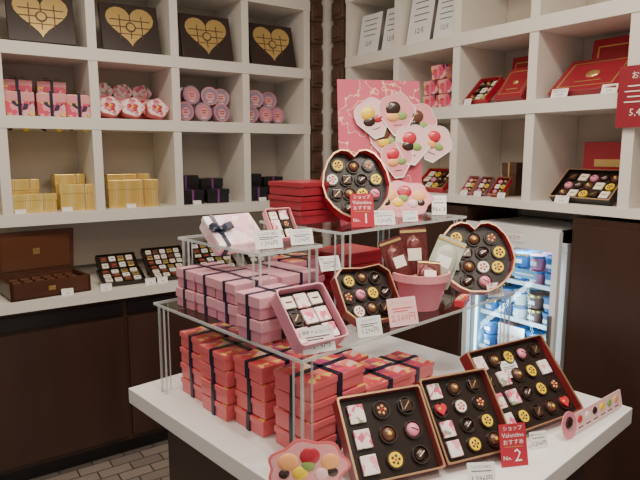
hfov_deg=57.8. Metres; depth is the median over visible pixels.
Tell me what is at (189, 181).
gift box
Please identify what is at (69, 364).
base cabinet
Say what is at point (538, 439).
price tag
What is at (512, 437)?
sign
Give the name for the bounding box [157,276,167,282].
price tag
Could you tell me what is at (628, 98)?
notice sign
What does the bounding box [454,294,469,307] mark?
box
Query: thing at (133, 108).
gift box
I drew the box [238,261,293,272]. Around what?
gift box
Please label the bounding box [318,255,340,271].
price tag
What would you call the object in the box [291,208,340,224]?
gift box
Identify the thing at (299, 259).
gift box
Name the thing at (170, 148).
wall shelf unit
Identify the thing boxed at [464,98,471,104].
price tag
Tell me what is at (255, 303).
gift box
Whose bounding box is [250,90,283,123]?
tins
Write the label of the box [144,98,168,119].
gift box
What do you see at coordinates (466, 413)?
box
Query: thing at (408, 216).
price tag
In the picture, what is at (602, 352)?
base cabinet
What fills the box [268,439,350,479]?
sign
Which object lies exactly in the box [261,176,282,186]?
gift box
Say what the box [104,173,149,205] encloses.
gift box
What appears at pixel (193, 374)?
gift box
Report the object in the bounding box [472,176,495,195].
box
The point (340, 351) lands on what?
gift box
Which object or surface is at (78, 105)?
gift box
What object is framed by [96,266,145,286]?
tray
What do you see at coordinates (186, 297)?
gift box
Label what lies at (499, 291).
price tag
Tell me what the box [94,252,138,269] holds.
tray
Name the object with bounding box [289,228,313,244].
price tag
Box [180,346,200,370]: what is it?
gift box
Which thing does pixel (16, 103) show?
gift box
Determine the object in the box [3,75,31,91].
gift box
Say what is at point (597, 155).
case
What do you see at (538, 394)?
box
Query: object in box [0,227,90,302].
case
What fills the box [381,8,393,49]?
notice sheet
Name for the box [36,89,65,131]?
gift box
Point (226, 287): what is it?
gift box
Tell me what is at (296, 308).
box
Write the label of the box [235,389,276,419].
gift box
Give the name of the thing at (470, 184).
box
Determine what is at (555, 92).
price tag
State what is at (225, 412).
gift box
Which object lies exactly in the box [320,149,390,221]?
box
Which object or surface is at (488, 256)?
box
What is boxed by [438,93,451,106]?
gift box
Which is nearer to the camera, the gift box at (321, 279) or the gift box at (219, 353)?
the gift box at (219, 353)
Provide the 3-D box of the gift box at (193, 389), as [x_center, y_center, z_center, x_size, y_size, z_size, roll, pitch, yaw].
[-0.333,0.453,1.848,0.173,0.048,0.138,-8,12,-43]
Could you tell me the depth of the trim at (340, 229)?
3.38 m
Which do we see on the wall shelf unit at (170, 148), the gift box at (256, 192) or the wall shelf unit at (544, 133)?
the gift box at (256, 192)
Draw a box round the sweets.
[99,83,151,119]
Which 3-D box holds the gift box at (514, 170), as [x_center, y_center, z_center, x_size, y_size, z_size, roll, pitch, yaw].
[0.909,-0.285,2.700,0.103,0.152,0.080,-6,10,-35]
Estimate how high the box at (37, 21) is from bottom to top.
0.237 m
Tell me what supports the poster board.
on the acrylic riser
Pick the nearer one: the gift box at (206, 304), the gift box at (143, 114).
the gift box at (206, 304)
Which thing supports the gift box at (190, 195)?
on the wall shelf unit at (170, 148)
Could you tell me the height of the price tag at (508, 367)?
0.040 m
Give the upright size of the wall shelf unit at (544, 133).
1.480 m
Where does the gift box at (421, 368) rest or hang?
on the gift box
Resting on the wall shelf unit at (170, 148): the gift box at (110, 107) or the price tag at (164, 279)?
the gift box at (110, 107)
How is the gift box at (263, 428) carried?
on the display table
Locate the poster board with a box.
[337,79,451,183]
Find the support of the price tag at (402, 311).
on the acrylic riser
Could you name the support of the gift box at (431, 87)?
on the gift box at (432, 101)
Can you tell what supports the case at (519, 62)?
on the wall shelf unit at (544, 133)
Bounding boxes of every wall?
[2,241,290,276]
[291,0,349,324]
[517,208,587,219]
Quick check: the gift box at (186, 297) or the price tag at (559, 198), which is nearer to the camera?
the gift box at (186, 297)
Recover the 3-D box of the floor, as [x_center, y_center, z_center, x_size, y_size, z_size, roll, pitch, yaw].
[-0.230,1.367,1.156,4.500,0.050,5.000,-6,10,-35]
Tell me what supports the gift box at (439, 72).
on the gift box at (431, 87)
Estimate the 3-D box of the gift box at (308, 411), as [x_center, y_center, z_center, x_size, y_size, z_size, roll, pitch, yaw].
[0.001,0.400,1.504,0.193,0.050,0.148,-8,12,-41]
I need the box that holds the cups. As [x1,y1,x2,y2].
[484,247,551,345]
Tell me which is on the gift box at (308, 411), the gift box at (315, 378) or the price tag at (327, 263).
the gift box at (315, 378)
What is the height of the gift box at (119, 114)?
0.110 m
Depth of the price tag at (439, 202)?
2.04 m
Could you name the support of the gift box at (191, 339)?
on the gift box at (192, 358)
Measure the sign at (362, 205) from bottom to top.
0.097 m
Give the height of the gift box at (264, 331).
0.058 m
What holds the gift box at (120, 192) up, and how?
on the wall shelf unit at (170, 148)
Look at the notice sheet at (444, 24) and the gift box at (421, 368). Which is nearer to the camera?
the gift box at (421, 368)
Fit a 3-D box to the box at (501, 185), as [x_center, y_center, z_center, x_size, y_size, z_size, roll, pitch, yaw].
[0.808,-0.237,2.598,0.082,0.088,0.070,-6,10,-35]
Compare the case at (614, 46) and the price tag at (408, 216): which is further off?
the case at (614, 46)
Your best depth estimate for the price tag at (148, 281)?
2.83 m
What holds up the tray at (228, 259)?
on the base cabinet at (69, 364)
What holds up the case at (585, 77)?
on the wall shelf unit at (544, 133)
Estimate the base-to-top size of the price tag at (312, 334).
0.057 m
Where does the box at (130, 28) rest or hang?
on the wall shelf unit at (170, 148)
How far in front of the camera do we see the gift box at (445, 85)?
2.78 m
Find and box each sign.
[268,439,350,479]
[350,193,374,226]
[381,180,433,216]
[498,422,528,467]
[562,389,621,438]
[615,65,639,127]
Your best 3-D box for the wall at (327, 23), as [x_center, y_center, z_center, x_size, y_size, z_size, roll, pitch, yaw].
[0.098,-0.448,3.817,0.434,2.740,0.400,-6,10,-35]
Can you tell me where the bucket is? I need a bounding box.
[378,227,465,311]
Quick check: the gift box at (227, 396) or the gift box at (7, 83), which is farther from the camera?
the gift box at (7, 83)
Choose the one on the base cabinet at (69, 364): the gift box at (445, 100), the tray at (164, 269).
the tray at (164, 269)
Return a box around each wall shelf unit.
[0,0,310,265]
[345,0,639,219]
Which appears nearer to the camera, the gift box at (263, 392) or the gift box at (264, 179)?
the gift box at (263, 392)
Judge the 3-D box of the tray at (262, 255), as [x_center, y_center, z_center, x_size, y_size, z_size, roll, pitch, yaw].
[-0.343,0.077,3.367,0.220,0.116,0.151,-6,10,-33]
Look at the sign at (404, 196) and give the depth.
1.99 m
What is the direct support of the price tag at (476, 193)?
on the wall shelf unit at (544, 133)
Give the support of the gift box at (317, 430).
on the gift box at (284, 438)
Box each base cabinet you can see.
[0,250,332,479]
[349,202,516,356]
[563,215,639,479]
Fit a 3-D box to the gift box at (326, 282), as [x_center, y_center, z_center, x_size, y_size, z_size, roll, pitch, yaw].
[0.088,0.136,2.024,0.200,0.040,0.170,-8,12,-42]
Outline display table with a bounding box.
[128,324,631,479]
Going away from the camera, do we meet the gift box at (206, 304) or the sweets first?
the gift box at (206, 304)
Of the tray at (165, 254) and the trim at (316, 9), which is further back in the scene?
the trim at (316, 9)
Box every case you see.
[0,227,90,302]
[494,67,527,101]
[512,56,528,68]
[548,54,627,97]
[583,142,621,201]
[591,35,629,58]
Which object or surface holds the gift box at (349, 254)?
on the gift box at (330, 274)
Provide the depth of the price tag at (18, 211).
2.64 m
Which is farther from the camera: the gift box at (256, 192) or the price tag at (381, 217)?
the gift box at (256, 192)
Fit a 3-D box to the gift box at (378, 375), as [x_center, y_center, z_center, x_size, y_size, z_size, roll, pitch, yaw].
[0.142,0.393,1.648,0.193,0.044,0.158,-7,11,-41]
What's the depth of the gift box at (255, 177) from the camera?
3.47 m
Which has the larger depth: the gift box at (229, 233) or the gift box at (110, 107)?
the gift box at (110, 107)
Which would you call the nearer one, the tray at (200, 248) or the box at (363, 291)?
the box at (363, 291)
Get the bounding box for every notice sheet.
[357,11,382,54]
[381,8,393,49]
[406,0,434,44]
[433,0,454,38]
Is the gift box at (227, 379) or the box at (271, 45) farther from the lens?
the box at (271, 45)
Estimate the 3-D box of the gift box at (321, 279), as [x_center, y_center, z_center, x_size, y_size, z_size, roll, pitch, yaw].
[-0.079,0.141,1.934,0.143,0.058,0.133,-8,11,-41]
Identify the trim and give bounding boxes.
[307,0,322,253]
[331,0,348,325]
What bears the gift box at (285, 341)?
on the gift box
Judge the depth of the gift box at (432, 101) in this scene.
2.87 m
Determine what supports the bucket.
on the acrylic riser
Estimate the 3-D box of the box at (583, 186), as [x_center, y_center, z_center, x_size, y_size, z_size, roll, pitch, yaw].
[1.057,-0.211,2.282,0.141,0.132,0.260,-5,10,-32]
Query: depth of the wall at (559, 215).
2.80 m
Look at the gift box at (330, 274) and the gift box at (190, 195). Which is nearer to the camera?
the gift box at (330, 274)
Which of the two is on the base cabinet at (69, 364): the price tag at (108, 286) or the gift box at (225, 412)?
the price tag at (108, 286)
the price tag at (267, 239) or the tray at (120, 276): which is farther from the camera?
the tray at (120, 276)
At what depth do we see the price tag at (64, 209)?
2.75 m
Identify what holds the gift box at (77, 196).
on the wall shelf unit at (170, 148)
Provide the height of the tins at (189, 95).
0.189 m
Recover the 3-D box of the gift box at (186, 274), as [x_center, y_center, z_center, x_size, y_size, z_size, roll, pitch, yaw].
[-0.348,0.108,1.765,0.145,0.058,0.105,-8,12,-42]
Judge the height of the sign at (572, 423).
0.071 m
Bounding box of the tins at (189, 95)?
[180,86,229,121]
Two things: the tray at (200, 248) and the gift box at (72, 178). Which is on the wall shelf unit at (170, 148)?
the gift box at (72, 178)
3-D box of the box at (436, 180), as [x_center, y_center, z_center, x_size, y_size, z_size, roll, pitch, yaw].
[0.592,-0.305,2.941,0.138,0.118,0.200,-6,10,-35]
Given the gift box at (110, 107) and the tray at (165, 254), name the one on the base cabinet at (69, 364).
the tray at (165, 254)
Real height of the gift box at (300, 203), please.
0.040 m
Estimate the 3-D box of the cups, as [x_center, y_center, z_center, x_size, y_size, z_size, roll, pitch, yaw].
[0.960,0.495,2.651,0.240,0.904,0.372,-6,10,-35]
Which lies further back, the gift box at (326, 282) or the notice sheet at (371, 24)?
the notice sheet at (371, 24)
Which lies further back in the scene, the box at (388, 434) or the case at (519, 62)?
the case at (519, 62)
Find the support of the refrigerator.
on the floor
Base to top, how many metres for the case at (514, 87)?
0.152 m
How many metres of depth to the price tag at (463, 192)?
2.70 m
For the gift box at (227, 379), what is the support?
on the gift box at (227, 396)
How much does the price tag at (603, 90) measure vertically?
0.034 m
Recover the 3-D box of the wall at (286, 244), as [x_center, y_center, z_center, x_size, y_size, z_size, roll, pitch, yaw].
[-1.635,-0.318,2.930,4.500,2.750,0.100,-6,10,-35]
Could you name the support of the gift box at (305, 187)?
on the gift box at (300, 203)
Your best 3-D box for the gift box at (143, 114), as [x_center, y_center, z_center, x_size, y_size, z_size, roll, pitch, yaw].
[-0.878,-0.681,3.048,0.116,0.110,0.073,-5,10,-28]
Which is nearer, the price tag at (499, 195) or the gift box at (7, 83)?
the price tag at (499, 195)
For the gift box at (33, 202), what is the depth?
2.71 m
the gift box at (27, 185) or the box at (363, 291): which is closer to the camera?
the box at (363, 291)
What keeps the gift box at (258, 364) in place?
on the gift box at (263, 392)
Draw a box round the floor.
[30,440,169,479]
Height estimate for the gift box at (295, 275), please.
0.058 m
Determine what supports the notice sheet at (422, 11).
on the wall shelf unit at (544, 133)
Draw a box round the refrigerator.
[461,215,572,370]
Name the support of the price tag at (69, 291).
on the base cabinet at (69, 364)
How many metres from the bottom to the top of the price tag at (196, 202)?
0.021 m
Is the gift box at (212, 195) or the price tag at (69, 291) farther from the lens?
the gift box at (212, 195)
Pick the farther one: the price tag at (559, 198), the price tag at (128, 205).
the price tag at (128, 205)
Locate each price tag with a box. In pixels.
[15,209,25,213]
[61,288,73,295]
[62,207,72,211]
[100,283,111,290]
[127,204,135,207]
[145,278,155,284]
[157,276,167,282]
[193,200,201,204]
[254,230,282,249]
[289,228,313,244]
[300,324,335,354]
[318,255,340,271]
[356,315,382,337]
[374,210,395,224]
[386,296,418,326]
[402,211,417,221]
[432,195,445,214]
[460,190,467,194]
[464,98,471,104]
[467,462,495,479]
[473,191,481,196]
[486,282,503,296]
[497,192,505,197]
[499,359,517,377]
[529,430,547,448]
[551,88,568,97]
[554,195,569,202]
[601,83,617,93]
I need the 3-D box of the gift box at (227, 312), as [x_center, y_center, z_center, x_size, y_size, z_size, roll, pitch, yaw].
[-0.201,0.190,1.613,0.145,0.058,0.105,-8,12,-44]
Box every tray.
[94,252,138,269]
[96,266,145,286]
[140,245,187,275]
[146,261,185,281]
[186,241,215,264]
[193,254,238,266]
[241,248,280,264]
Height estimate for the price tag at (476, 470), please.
0.048 m
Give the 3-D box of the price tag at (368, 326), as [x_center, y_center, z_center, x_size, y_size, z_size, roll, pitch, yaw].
[0.123,0.217,1.464,0.070,0.048,0.022,-4,10,-25]
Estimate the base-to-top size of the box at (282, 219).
0.095 m
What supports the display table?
on the floor
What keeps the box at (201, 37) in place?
on the wall shelf unit at (170, 148)
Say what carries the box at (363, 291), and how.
on the acrylic riser
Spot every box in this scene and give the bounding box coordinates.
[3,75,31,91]
[4,0,76,45]
[4,87,34,130]
[11,178,39,193]
[12,193,56,212]
[35,78,65,93]
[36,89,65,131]
[50,173,84,208]
[58,183,94,210]
[65,91,90,131]
[97,1,160,54]
[100,96,122,117]
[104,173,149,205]
[106,179,157,207]
[118,100,129,118]
[121,97,144,118]
[142,101,155,119]
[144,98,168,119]
[176,262,233,290]
[176,286,199,309]
[177,13,233,61]
[180,321,237,354]
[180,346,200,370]
[180,362,202,386]
[181,377,202,401]
[183,175,198,189]
[183,189,203,204]
[195,267,254,296]
[196,293,218,317]
[198,177,222,189]
[199,213,260,256]
[199,335,272,370]
[200,360,235,387]
[200,377,236,404]
[201,392,236,421]
[202,188,228,202]
[214,272,276,304]
[216,300,239,325]
[233,342,310,383]
[234,405,275,437]
[235,283,292,319]
[235,372,275,401]
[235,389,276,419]
[236,314,285,343]
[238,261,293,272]
[248,22,295,67]
[251,173,260,186]
[251,186,268,200]
[260,265,318,285]
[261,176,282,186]
[262,207,296,241]
[268,179,329,195]
[268,194,326,210]
[268,252,322,273]
[270,282,347,353]
[272,338,289,344]
[273,352,364,402]
[274,383,365,422]
[274,406,337,440]
[274,424,341,450]
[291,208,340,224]
[308,243,381,266]
[311,345,367,361]
[317,274,324,282]
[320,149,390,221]
[323,260,382,277]
[323,276,331,290]
[330,264,399,327]
[332,384,445,479]
[358,357,412,392]
[377,351,434,383]
[413,368,507,467]
[422,168,448,192]
[423,95,438,107]
[424,80,439,95]
[431,64,452,79]
[438,78,451,93]
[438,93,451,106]
[443,222,515,294]
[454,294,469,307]
[459,334,583,431]
[460,176,480,194]
[463,75,504,104]
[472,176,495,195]
[488,177,512,196]
[502,162,522,195]
[549,169,618,205]
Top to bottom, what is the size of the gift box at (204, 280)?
0.058 m
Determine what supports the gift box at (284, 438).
on the display table
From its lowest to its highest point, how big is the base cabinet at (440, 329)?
1.250 m
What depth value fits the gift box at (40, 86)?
2.78 m
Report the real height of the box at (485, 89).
0.129 m

